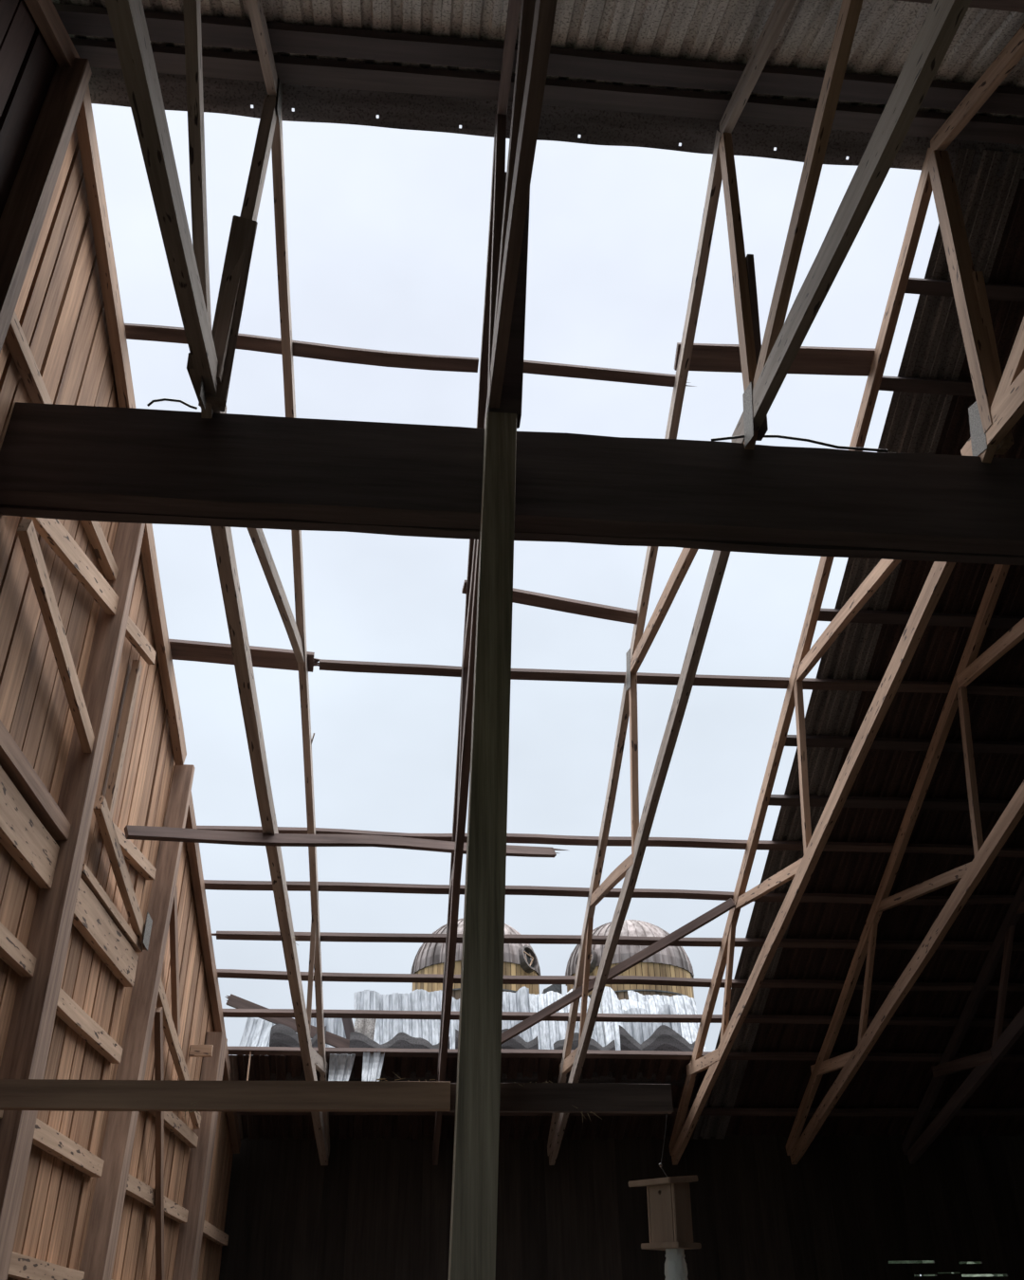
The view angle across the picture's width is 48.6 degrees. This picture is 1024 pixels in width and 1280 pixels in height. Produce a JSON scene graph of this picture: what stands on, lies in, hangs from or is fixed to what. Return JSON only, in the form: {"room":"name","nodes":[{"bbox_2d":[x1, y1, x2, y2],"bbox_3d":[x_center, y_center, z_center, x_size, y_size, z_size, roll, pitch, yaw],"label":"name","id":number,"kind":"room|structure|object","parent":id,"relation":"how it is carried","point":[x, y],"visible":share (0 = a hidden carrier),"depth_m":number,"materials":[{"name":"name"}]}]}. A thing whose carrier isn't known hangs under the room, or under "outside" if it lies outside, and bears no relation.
{"room":"damaged room","nodes":[
{"label":"damaged room","id":0,"kind":"room"},
{"bbox_2d":[0,0,233,1279],"bbox_3d":[-2.348,0.898,5.144,0.100,7.290,14.366,1,-33,-3],"label":"wall","id":1,"kind":"structure","parent":0,"point":[60,312],"depth_m":6.12,"materials":[{"name":"brown wood"}]},
{"bbox_2d":[0,922,36,977],"bbox_3d":[-2.266,1.019,4.582,0.061,0.096,2.142,1,-33,-3],"label":"board","id":2,"kind":"object","parent":1,"relation":"attached to","point":[12,951],"depth_m":5.23,"materials":[{"name":"brown wood"}]},
{"bbox_2d":[0,766,59,888],"bbox_3d":[-2.271,0.597,4.851,0.063,0.225,2.142,1,-33,-3],"label":"board","id":3,"kind":"object","parent":1,"relation":"attached to","point":[24,836],"depth_m":5.32,"materials":[{"name":"brown wood"}]},
{"bbox_2d":[0,720,70,840],"bbox_3d":[-2.257,0.438,4.955,0.088,0.093,2.142,1,-33,-3],"label":"board","id":4,"kind":"object","parent":1,"relation":"attached to","point":[14,763],"depth_m":5.31,"materials":[{"name":"brown wood"}]},
{"bbox_2d":[7,1252,84,1279],"bbox_3d":[-2.369,3.176,5.695,0.061,0.096,1.421,1,-33,-3],"label":"board","id":5,"kind":"object","parent":1,"relation":"attached to","point":[22,1267],"depth_m":5.57,"materials":[{"name":"brown wood"}]},
{"bbox_2d":[4,310,118,580],"bbox_3d":[-2.287,-0.911,5.815,0.062,0.082,2.142,1,-33,-3],"label":"board","id":6,"kind":"object","parent":1,"relation":"attached to","point":[15,338],"depth_m":5.33,"materials":[{"name":"brown wood"}]},
{"bbox_2d":[32,1118,104,1177],"bbox_3d":[-2.374,2.694,6.003,0.059,0.098,1.421,1,-33,-3],"label":"board","id":7,"kind":"object","parent":1,"relation":"attached to","point":[45,1138],"depth_m":5.99,"materials":[{"name":"brown wood"}]},
{"bbox_2d":[55,987,122,1063],"bbox_3d":[-2.381,2.166,6.340,0.059,0.094,1.421,1,-33,-3],"label":"board","id":8,"kind":"object","parent":1,"relation":"attached to","point":[68,1011],"depth_m":6.30,"materials":[{"name":"brown wood"}]},
{"bbox_2d":[72,877,138,987],"bbox_3d":[-2.383,1.727,6.620,0.061,0.206,1.421,1,-33,-3],"label":"board","id":9,"kind":"object","parent":1,"relation":"attached to","point":[91,920],"depth_m":6.56,"materials":[{"name":"brown wood"}]},
{"bbox_2d":[80,862,142,952],"bbox_3d":[-2.377,1.606,6.699,0.073,0.051,1.421,1,-33,-3],"label":"board","id":10,"kind":"object","parent":9,"relation":"on","point":[88,878],"depth_m":6.62,"materials":[{"name":"brown wood"}]},
{"bbox_2d":[105,659,142,819],"bbox_3d":[-2.358,0.591,6.867,0.048,1.060,0.091,3,-33,-5],"label":"stud","id":11,"kind":"object","parent":1,"relation":"attached to","point":[115,775],"visible":0.88,"depth_m":6.84,"materials":[{"name":"brown wood"}]},
{"bbox_2d":[17,0,240,1153],"bbox_3d":[-2.284,-0.472,6.021,0.124,4.124,14.307,1,-33,-3],"label":"truss","id":12,"kind":"object","parent":1,"relation":"attached to","point":[44,12],"visible":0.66,"depth_m":6.42,"materials":[{"name":"brown wood"}]},
{"bbox_2d":[169,885,180,1036],"bbox_3d":[-2.441,2.333,8.200,0.041,0.893,0.832,1,-33,-3],"label":"stud","id":13,"kind":"object","parent":12,"relation":"attached to","point":[173,926],"visible":0.78,"depth_m":8.18,"materials":[{"name":"brown wood"}]},
{"bbox_2d":[112,822,156,879],"bbox_3d":[-2.400,1.334,7.127,0.057,0.227,1.162,1,-33,-3],"label":"board","id":14,"kind":"object","parent":1,"relation":"attached to","point":[131,852],"depth_m":7.19,"materials":[{"name":"brown wood"}]},
{"bbox_2d":[125,1173,188,1223],"bbox_3d":[-2.492,3.866,7.851,0.061,0.095,2.362,1,-33,-3],"label":"board","id":15,"kind":"object","parent":1,"relation":"attached to","point":[136,1188],"depth_m":7.75,"materials":[{"name":"brown wood"}]},
{"bbox_2d":[154,1006,164,1279],"bbox_3d":[-2.429,3.507,7.809,0.045,1.606,1.331,1,-33,-4],"label":"stud","id":16,"kind":"object","parent":15,"relation":"attached to","point":[158,1015],"visible":0.89,"depth_m":7.79,"materials":[{"name":"brown wood"}]},
{"bbox_2d":[148,1111,198,1148],"bbox_3d":[-2.497,3.411,8.142,0.058,0.089,2.362,1,-33,-3],"label":"board","id":17,"kind":"object","parent":1,"relation":"attached to","point":[173,1123],"depth_m":8.54,"materials":[{"name":"brown wood"}]},
{"bbox_2d":[189,1044,213,1057],"bbox_3d":[-2.484,3.284,9.061,0.170,0.086,0.041,2,-33,-5],"label":"block","id":18,"kind":"object","parent":1,"relation":"attached to","point":[196,1051],"visible":1,"depth_m":9.04,"materials":[{"name":"brown wood"}]},
{"bbox_2d":[202,1220,228,1245],"bbox_3d":[-2.620,5.102,9.790,0.057,0.095,1.802,1,-33,-3],"label":"board","id":19,"kind":"object","parent":1,"relation":"attached to","point":[211,1233],"depth_m":9.96,"materials":[{"name":"brown wood"}]},
{"bbox_2d":[228,1055,713,1139],"bbox_3d":[-0.367,4.526,11.034,4.641,0.642,1.380,2,-33,-5],"label":"ceiling","id":20,"kind":"structure","parent":0,"point":[262,1067],"depth_m":11.04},
{"bbox_2d":[236,1017,297,1055],"bbox_3d":[-2.468,4.139,11.174,0.706,0.906,0.440,2,-33,-5],"label":"sheet","id":21,"kind":"object","parent":20,"relation":"on","point":[256,1032],"visible":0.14,"depth_m":11.44,"materials":[{"name":"silver metal"}]},
{"bbox_2d":[267,1024,326,1080],"bbox_3d":[-2.037,3.932,10.756,0.520,0.514,0.250,2,-33,-5],"label":"sheet","id":22,"kind":"object","parent":20,"relation":"on","point":[281,1035],"visible":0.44,"depth_m":10.70,"materials":[{"name":"metal"}]},
{"bbox_2d":[310,1017,346,1047],"bbox_3d":[-1.868,4.160,11.395,0.432,0.897,0.327,2,-33,-5],"label":"sheet","id":23,"kind":"object","parent":20,"relation":"on","point":[335,1026],"visible":0.09,"depth_m":11.65,"materials":[{"name":"silver metal"}]},
{"bbox_2d":[354,1018,376,1040],"bbox_3d":[-1.463,4.047,11.092,0.233,0.735,0.107,3,-33,-7],"label":"sheet","id":24,"kind":"object","parent":20,"relation":"on","point":[365,1026],"visible":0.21,"depth_m":11.22,"materials":[{"name":"grey metal"}]},
{"bbox_2d":[348,1031,450,1081],"bbox_3d":[-1.076,3.999,10.825,0.950,0.444,0.250,2,-33,-5],"label":"sheet","id":25,"kind":"object","parent":20,"relation":"on","point":[401,1040],"visible":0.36,"depth_m":10.77,"materials":[{"name":"metal"}]},
{"bbox_2d":[353,988,459,1048],"bbox_3d":[-0.913,4.073,11.516,1.436,1.144,0.473,2,-33,-5],"label":"sheet","id":26,"kind":"object","parent":20,"relation":"on","point":[385,1030],"visible":0.18,"depth_m":11.78,"materials":[{"name":"silver metal"}]},
{"bbox_2d":[454,1028,538,1082],"bbox_3d":[-0.156,4.018,10.921,0.800,0.485,0.250,2,-33,-5],"label":"sheet","id":27,"kind":"object","parent":20,"relation":"on","point":[517,1042],"visible":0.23,"depth_m":10.87,"materials":[{"name":"metal"}]},
{"bbox_2d":[501,986,532,1042],"bbox_3d":[0.016,4.075,11.541,0.439,1.138,0.361,2,-33,-5],"label":"sheet","id":28,"kind":"object","parent":20,"relation":"on","point":[519,1001],"visible":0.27,"depth_m":11.80,"materials":[{"name":"silver metal"}]},
{"bbox_2d":[529,988,606,1049],"bbox_3d":[0.589,4.115,11.646,0.802,1.165,0.461,2,-33,-5],"label":"sheet","id":29,"kind":"object","parent":20,"relation":"on","point":[548,1033],"visible":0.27,"depth_m":11.73,"materials":[{"name":"silver metal"}]},
{"bbox_2d":[552,1032,615,1083],"bbox_3d":[0.690,4.065,10.990,0.600,0.454,0.250,2,-33,-5],"label":"sheet","id":30,"kind":"object","parent":20,"relation":"on","point":[594,1045],"visible":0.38,"depth_m":10.93,"materials":[{"name":"metal"}]},
{"bbox_2d":[601,987,657,1050],"bbox_3d":[1.240,4.082,11.629,0.591,1.182,0.568,2,-33,-5],"label":"sheet","id":31,"kind":"object","parent":20,"relation":"on","point":[611,1004],"visible":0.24,"depth_m":11.91,"materials":[{"name":"silver metal"}]},
{"bbox_2d":[622,1003,682,1043],"bbox_3d":[1.440,4.088,11.402,0.630,0.861,0.171,2,-33,-5],"label":"sheet","id":32,"kind":"object","parent":20,"relation":"on","point":[640,1032],"visible":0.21,"depth_m":11.50,"materials":[{"name":"silver metal"}]},
{"bbox_2d":[618,1024,696,1087],"bbox_3d":[1.411,4.060,11.077,0.750,0.533,0.250,2,-33,-5],"label":"sheet","id":33,"kind":"object","parent":20,"relation":"on","point":[664,1038],"visible":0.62,"depth_m":11.01,"materials":[{"name":"metal"}]},
{"bbox_2d":[627,990,706,1051],"bbox_3d":[1.633,4.181,11.799,0.772,1.186,0.684,2,-33,-5],"label":"sheet","id":34,"kind":"object","parent":20,"relation":"on","point":[682,1004],"visible":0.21,"depth_m":12.21,"materials":[{"name":"silver metal"}]},
{"bbox_2d":[52,0,1023,119],"bbox_3d":[2.261,-3.321,3.138,8.991,2.672,5.860,2,-33,-5],"label":"ceiling","id":35,"kind":"structure","parent":0,"point":[728,31],"depth_m":5.56,"materials":[{"name":"grey metal"}]},
{"bbox_2d":[77,36,1023,179],"bbox_3d":[2.044,-2.830,6.335,8.800,0.092,0.384,2,-33,-5],"label":"corrugated roof","id":36,"kind":"structure","parent":35,"relation":"attached to","point":[406,111],"depth_m":6.23,"materials":[{"name":"metal"}]},
{"bbox_2d":[219,1134,1023,1279],"bbox_3d":[1.453,6.518,10.571,8.476,3.530,0.029,2,-33,-5],"label":"wall","id":37,"kind":"structure","parent":0,"point":[850,1206],"depth_m":11.12,"materials":[{"name":"brown wood"}]},
{"bbox_2d":[104,0,329,1165],"bbox_3d":[-1.433,-0.483,6.140,0.300,4.188,14.395,1,-33,-4],"label":"roof truss","id":38,"kind":"object","parent":37,"relation":"attached to","point":[210,356],"visible":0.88,"depth_m":5.56,"materials":[{"name":"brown wood"}]},
{"bbox_2d":[168,639,319,672],"bbox_3d":[-1.904,0.109,7.988,1.200,0.125,0.153,4,-33,-8],"label":"purlin","id":39,"kind":"object","parent":38,"relation":"on","point":[180,649],"visible":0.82,"depth_m":7.96,"materials":[{"name":"brown wood"}]},
{"bbox_2d":[224,993,349,1047],"bbox_3d":[-2.099,3.687,10.862,1.342,0.557,0.054,3,-33,-6],"label":"rafter","id":40,"kind":"object","parent":38,"relation":"attached to","point":[337,1041],"visible":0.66,"depth_m":10.85,"materials":[{"name":"brown wood"}]},
{"bbox_2d":[124,323,478,372],"bbox_3d":[-1.298,-1.754,6.810,2.202,0.105,0.106,3,-33,-7],"label":"purlin","id":41,"kind":"object","parent":38,"relation":"attached to","point":[133,331],"visible":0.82,"depth_m":6.81,"materials":[{"name":"brown wood"}]},
{"bbox_2d":[124,824,566,857],"bbox_3d":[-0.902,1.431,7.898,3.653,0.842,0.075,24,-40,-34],"label":"board","id":42,"kind":"object","parent":38,"relation":"attached to","point":[137,832],"visible":0.91,"depth_m":7.46,"materials":[{"name":"brown wood"}]},
{"bbox_2d":[341,1018,355,1040],"bbox_3d":[-1.563,3.841,11.001,0.207,0.428,0.052,-5,-33,6],"label":"strut","id":43,"kind":"object","parent":38,"relation":"attached to","point":[348,1025],"visible":0.29,"depth_m":11.03,"materials":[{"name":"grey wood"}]},
{"bbox_2d":[70,37,1023,145],"bbox_3d":[1.998,-2.839,6.192,8.880,0.113,0.179,2,-33,-5],"label":"purlin","id":44,"kind":"object","parent":38,"relation":"attached to","point":[168,60],"visible":0.75,"depth_m":6.00,"materials":[{"name":"brown wood"}]},
{"bbox_2d":[432,0,557,1165],"bbox_3d":[-0.169,-0.391,6.225,0.092,4.083,14.394,2,-33,-5],"label":"roof truss","id":45,"kind":"object","parent":37,"relation":"attached to","point":[507,215],"visible":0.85,"depth_m":5.52,"materials":[{"name":"brown wood"}]},
{"bbox_2d":[317,658,461,676],"bbox_3d":[-0.886,0.202,8.117,1.068,0.067,0.080,3,-33,-6],"label":"purlin","id":46,"kind":"object","parent":45,"relation":"on","point":[324,665],"visible":0.92,"depth_m":8.10,"materials":[{"name":"brown wood"}]},
{"bbox_2d":[461,579,637,624],"bbox_3d":[0.278,-0.260,7.826,1.256,0.154,0.100,7,-33,-12],"label":"purlin","id":47,"kind":"object","parent":45,"relation":"attached to","point":[520,596],"visible":0.8,"depth_m":7.83,"materials":[{"name":"brown wood"}]},
{"bbox_2d":[211,931,1023,950],"bbox_3d":[1.641,2.630,9.871,8.486,0.075,0.087,2,-33,-5],"label":"purlin","id":48,"kind":"object","parent":45,"relation":"attached to","point":[220,935],"visible":0.84,"depth_m":9.77,"materials":[{"name":"brown wood"}]},
{"bbox_2d":[222,1008,1013,1026],"bbox_3d":[1.550,3.478,10.421,8.500,0.078,0.086,2,-33,-5],"label":"purlin","id":49,"kind":"object","parent":45,"relation":"attached to","point":[228,1013],"visible":0.73,"depth_m":10.35,"materials":[{"name":"brown wood"}]},
{"bbox_2d":[511,668,1023,695],"bbox_3d":[2.869,0.348,8.460,6.480,0.080,0.092,2,-33,-5],"label":"purlin","id":50,"kind":"object","parent":45,"relation":"on","point":[534,674],"visible":0.76,"depth_m":8.35,"materials":[{"name":"brown wood"}]},
{"bbox_2d":[897,0,1023,12],"bbox_3d":[2.090,-2.974,5.238,8.880,0.078,0.102,2,-33,-5],"label":"purlin","id":51,"kind":"object","parent":45,"relation":"attached to","point":[1017,6],"visible":0.69,"depth_m":5.26,"materials":[{"name":"brown wood"}]},
{"bbox_2d":[547,0,971,1165],"bbox_3d":[1.067,-0.338,6.336,0.096,4.084,14.393,2,-33,-5],"label":"roof truss","id":52,"kind":"object","parent":37,"relation":"attached to","point":[765,366],"visible":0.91,"depth_m":5.69,"materials":[{"name":"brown wood"}]},
{"bbox_2d":[203,879,1014,905],"bbox_3d":[1.641,2.150,9.558,8.580,0.095,0.095,2,-33,-5],"label":"purlin","id":53,"kind":"object","parent":52,"relation":"attached to","point":[219,885],"visible":0.66,"depth_m":9.44,"materials":[{"name":"brown wood"}]},
{"bbox_2d":[523,359,695,386],"bbox_3d":[0.499,-1.647,7.000,1.340,0.082,0.081,3,-33,-7],"label":"purlin","id":54,"kind":"object","parent":52,"relation":"on","point":[533,367],"visible":0.63,"depth_m":6.99,"materials":[{"name":"brown wood"}]},
{"bbox_2d":[674,342,875,376],"bbox_3d":[1.652,-1.736,7.016,1.292,0.117,0.167,1,-33,-4],"label":"purlin","id":55,"kind":"object","parent":52,"relation":"on","point":[704,356],"visible":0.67,"depth_m":7.00,"materials":[{"name":"brown wood"}]},
{"bbox_2d":[669,22,1023,1164],"bbox_3d":[2.278,-0.290,6.448,0.129,4.082,14.391,2,-33,-5],"label":"roof truss","id":56,"kind":"object","parent":37,"relation":"attached to","point":[998,406],"visible":0.88,"depth_m":6.85,"materials":[{"name":"brown wood"}]},
{"bbox_2d":[196,825,1023,857],"bbox_3d":[1.690,1.661,9.241,8.580,0.096,0.108,2,-33,-5],"label":"purlin","id":57,"kind":"object","parent":56,"relation":"attached to","point":[521,838],"visible":0.64,"depth_m":9.18,"materials":[{"name":"brown wood"}]},
{"bbox_2d":[501,897,735,1043],"bbox_3d":[0.829,2.855,9.655,2.386,0.885,0.043,-19,-37,26],"label":"brace","id":58,"kind":"object","parent":56,"relation":"attached to","point":[707,917],"visible":0.85,"depth_m":9.59,"materials":[{"name":"brown wood"}]},
{"bbox_2d":[227,1046,1023,1062],"bbox_3d":[1.516,3.920,10.706,8.480,0.084,0.086,2,-33,-5],"label":"purlin","id":59,"kind":"object","parent":56,"relation":"attached to","point":[239,1051],"visible":0.75,"depth_m":10.63,"materials":[{"name":"brown wood"}]},
{"bbox_2d":[246,1051,251,1080],"bbox_3d":[-2.381,3.849,10.263,0.014,0.300,0.031,2,-33,-5],"label":"splinter","id":60,"kind":"object","parent":59,"relation":"hanging from","point":[249,1051],"visible":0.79,"depth_m":10.25,"materials":[{"name":"brown wood"}]},
{"bbox_2d":[328,1053,355,1080],"bbox_3d":[-1.545,3.902,10.296,0.233,0.261,0.072,2,-33,-5],"label":"scrap","id":61,"kind":"object","parent":59,"relation":"hanging from","point":[340,1066],"visible":0.82,"depth_m":10.32,"materials":[{"name":"silver metal"}]},
{"bbox_2d":[361,1050,384,1080],"bbox_3d":[-1.260,3.894,10.311,0.201,0.320,0.110,2,-33,-5],"label":"scrap","id":62,"kind":"object","parent":59,"relation":"hanging from","point":[372,1065],"visible":0.76,"depth_m":10.35,"materials":[{"name":"silver metal"}]},
{"bbox_2d":[236,1107,1023,1115],"bbox_3d":[1.468,4.655,11.183,8.430,0.071,0.084,2,-33,-5],"label":"purlin","id":63,"kind":"object","parent":56,"relation":"attached to","point":[706,1111],"visible":0.58,"depth_m":11.25,"materials":[{"name":"brown wood"}]},
{"bbox_2d":[768,794,1009,811],"bbox_3d":[3.994,1.347,9.185,4.030,0.079,0.102,2,-33,-5],"label":"purlin","id":64,"kind":"object","parent":56,"relation":"attached to","point":[775,799],"visible":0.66,"depth_m":9.07,"materials":[{"name":"brown wood"}]},
{"bbox_2d":[784,734,1023,753],"bbox_3d":[4.043,0.850,8.864,4.030,0.078,0.099,2,-33,-5],"label":"purlin","id":65,"kind":"object","parent":56,"relation":"on","point":[833,741],"visible":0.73,"depth_m":8.76,"materials":[{"name":"brown wood"}]},
{"bbox_2d":[817,608,1023,628],"bbox_3d":[4.138,-0.107,8.245,4.030,0.079,0.099,2,-33,-5],"label":"purlin","id":66,"kind":"object","parent":56,"relation":"on","point":[825,614],"visible":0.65,"depth_m":8.12,"materials":[{"name":"brown wood"}]},
{"bbox_2d":[878,375,975,396],"bbox_3d":[4.280,-1.539,7.317,4.030,0.077,0.097,2,-33,-5],"label":"purlin","id":67,"kind":"object","parent":56,"relation":"attached to","point":[918,385],"visible":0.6,"depth_m":7.15,"materials":[{"name":"brown wood"}]},
{"bbox_2d":[786,564,1023,1164],"bbox_3d":[3.498,-0.242,6.560,0.062,4.083,14.390,2,-33,-5],"label":"roof truss","id":68,"kind":"object","parent":37,"relation":"attached to","point":[969,875],"visible":0.95,"depth_m":8.79,"materials":[{"name":"brown wood"}]},
{"bbox_2d":[216,969,1023,991],"bbox_3d":[1.581,3.066,10.154,8.520,0.094,0.099,3,-33,-6],"label":"purlin","id":69,"kind":"object","parent":68,"relation":"attached to","point":[221,973],"visible":0.72,"depth_m":10.08,"materials":[{"name":"brown wood"}]},
{"bbox_2d":[901,877,1023,1164],"bbox_3d":[4.723,-0.197,6.673,0.061,4.082,14.395,2,-33,-5],"label":"roof truss","id":70,"kind":"object","parent":37,"relation":"attached to","point":[983,1063],"visible":1,"depth_m":10.33,"materials":[{"name":"brown wood"}]},
{"bbox_2d":[54,3,1023,115],"bbox_3d":[2.022,-2.874,5.942,8.880,0.114,0.181,2,-33,-5],"label":"purlin","id":71,"kind":"object","parent":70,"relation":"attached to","point":[77,20],"visible":0.74,"depth_m":5.74,"materials":[{"name":"brown wood"}]},
{"bbox_2d":[905,277,1023,301],"bbox_3d":[4.331,-2.051,6.985,4.030,0.078,0.096,2,-33,-5],"label":"purlin","id":72,"kind":"object","parent":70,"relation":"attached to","point":[915,285],"visible":0.56,"depth_m":6.82,"materials":[{"name":"brown wood"}]},
{"bbox_2d":[628,1113,701,1279],"bbox_3d":[0.497,1.825,3.668,0.147,0.570,0.186,24,-40,-34],"label":"birdhouse","id":73,"kind":"object","parent":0,"point":[668,1197],"visible":1,"depth_m":3.62,"materials":[{"name":"brown wood"}]},
{"bbox_2d":[664,1248,688,1279],"bbox_3d":[0.520,2.013,3.583,0.074,0.158,0.074,24,-38,-34],"label":"bottle","id":74,"kind":"object","parent":73,"relation":"attached to","point":[675,1264],"depth_m":3.58,"materials":[{"name":"white plastic"}]},
{"bbox_2d":[690,147,1023,1139],"bbox_3d":[2.339,1.231,9.057,0.404,3.985,8.760,2,-33,-5],"label":"ceiling","id":75,"kind":"structure","parent":0,"point":[935,348],"depth_m":7.95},
{"bbox_2d":[725,167,1023,1135],"bbox_3d":[4.209,1.292,9.250,3.626,3.985,8.760,2,-33,-5],"label":"ceiling","id":76,"kind":"structure","parent":0,"point":[765,1084],"depth_m":9.79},
{"bbox_3d":[1.821,4.144,3.557,9.200,0.020,14.350,2,-33,-5],"label":"floor","id":77,"kind":"structure","parent":0,"visible":0},
{"bbox_2d":[0,57,91,352],"bbox_3d":[-2.170,0.110,3.792,0.191,7.160,0.140,2,-33,-5],"label":"wall post","id":78,"kind":"object","parent":77,"relation":"on","point":[26,208],"visible":0.93,"depth_m":5.17,"materials":[{"name":"brown wood"}]},
{"bbox_2d":[0,522,145,1279],"bbox_3d":[-2.299,1.811,5.497,0.176,6.130,0.450,2,-33,-5],"label":"wall post","id":79,"kind":"object","parent":77,"relation":"on","point":[29,1033],"visible":0.77,"depth_m":5.62,"materials":[{"name":"brown wood"}]},
{"bbox_2d":[79,764,195,1279],"bbox_3d":[-2.397,3.096,6.795,0.163,5.360,0.442,-2,-33,2],"label":"wall post","id":80,"kind":"object","parent":77,"relation":"on","point":[98,1258],"visible":0.85,"depth_m":7.18,"materials":[{"name":"brown wood"}]},
{"bbox_2d":[172,1031,227,1279],"bbox_3d":[-2.524,5.084,8.661,0.180,4.020,0.370,2,-33,-5],"label":"wall post","id":81,"kind":"object","parent":77,"relation":"on","point":[200,1160],"visible":0.92,"depth_m":9.06,"materials":[{"name":"brown wood"}]},
{"bbox_2d":[448,411,517,1279],"bbox_3d":[-0.103,1.221,3.892,0.328,5.330,0.135,2,-33,-5],"label":"post","id":82,"kind":"object","parent":77,"relation":"on","point":[474,1196],"visible":1,"depth_m":4.03,"materials":[{"name":"brown wood"}]},
{"bbox_2d":[0,1078,450,1111],"bbox_3d":[-1.215,1.487,3.703,2.025,0.092,0.044,2,-33,-5],"label":"beam","id":83,"kind":"structure","parent":82,"relation":"attached to","point":[15,1094],"depth_m":3.71,"materials":[{"name":"brown wood"}]},
{"bbox_2d":[182,1101,201,1125],"bbox_3d":[-1.041,1.537,3.677,0.075,0.072,0.025,2,-33,-5],"label":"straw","id":84,"kind":"object","parent":83,"relation":"attached to","point":[194,1102],"visible":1,"depth_m":3.68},
{"bbox_2d":[376,1073,438,1081],"bbox_3d":[-0.342,1.484,3.812,0.230,0.056,0.037,2,-33,-5],"label":"straw","id":85,"kind":"object","parent":83,"relation":"on","point":[394,1073],"visible":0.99,"depth_m":3.80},
{"bbox_2d":[486,171,530,428],"bbox_3d":[-0.011,-1.778,5.777,0.241,1.750,0.140,2,-33,-5],"label":"post","id":86,"kind":"object","parent":82,"relation":"on","point":[511,399],"visible":0.46,"depth_m":5.50,"materials":[{"name":"brown wood"}]},
{"bbox_2d":[0,402,1023,565],"bbox_3d":[2.046,-0.651,5.548,8.727,0.535,0.198,2,-33,-5],"label":"girder","id":87,"kind":"object","parent":82,"relation":"attached to","point":[58,462],"visible":0.94,"depth_m":5.26,"materials":[{"name":"brown wood"}]},
{"bbox_2d":[146,398,197,409],"bbox_3d":[-1.576,-1.099,5.267,0.227,0.057,0.012,2,-33,-5],"label":"wire loop","id":88,"kind":"object","parent":87,"relation":"on","point":[161,399],"visible":1,"depth_m":5.27,"materials":[{"name":"metal"}]},
{"bbox_2d":[711,435,887,452],"bbox_3d":[1.401,-0.966,5.524,0.881,0.059,0.024,2,-33,-5],"label":"cable","id":89,"kind":"object","parent":87,"relation":"on","point":[738,436],"visible":0.91,"depth_m":5.52,"materials":[{"name":"rubber"}]},
{"bbox_2d":[449,1082,673,1114],"bbox_3d":[0.167,1.556,3.849,0.757,0.091,0.041,2,-33,-5],"label":"beam","id":90,"kind":"structure","parent":82,"relation":"attached to","point":[514,1097],"depth_m":3.84,"materials":[{"name":"brown wood"}]},
{"bbox_2d":[572,1105,602,1122],"bbox_3d":[0.247,1.597,3.817,0.104,0.053,0.042,7,-33,-12],"label":"straw","id":91,"kind":"object","parent":90,"relation":"attached to","point":[573,1106],"visible":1,"depth_m":3.81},
{"label":"outside","id":92,"kind":"structure","parent":0,"visible":0},
{"bbox_3d":[7.033,17.970,25.114,100.000,0.280,120.000,2,-33,-5],"label":"ground","id":93,"kind":"structure","parent":92,"visible":0},
{"bbox_2d":[410,918,540,999],"bbox_3d":[-1.642,22.490,51.029,6.320,20.195,6.320,2,-33,-5],"label":"silo","id":94,"kind":"object","parent":93,"relation":"on","point":[519,959],"visible":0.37,"depth_m":53.10,"materials":[{"name":"metal"}]},
{"bbox_2d":[542,984,562,994],"bbox_3d":[2.073,24.320,51.487,0.900,17.485,1.000,2,-33,-5],"label":"chute","id":95,"kind":"object","parent":93,"relation":"on","point":[556,988],"visible":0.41,"depth_m":55.51,"materials":[{"name":"metal"}]},
{"bbox_2d":[565,919,695,1036],"bbox_3d":[5.861,22.789,51.717,6.320,20.195,6.320,2,-33,-5],"label":"silo","id":96,"kind":"object","parent":93,"relation":"on","point":[671,961],"visible":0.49,"depth_m":53.53,"materials":[{"name":"metal"}]},
{"bbox_2d":[888,1260,1006,1277],"bbox_3d":[22.624,41.677,71.416,50.439,10.665,11.575,2,-33,-5],"label":"tree line","id":97,"kind":"object","parent":93,"relation":"on","point":[920,1261],"visible":0.02,"depth_m":70.45,"materials":[{"name":"green plant"}]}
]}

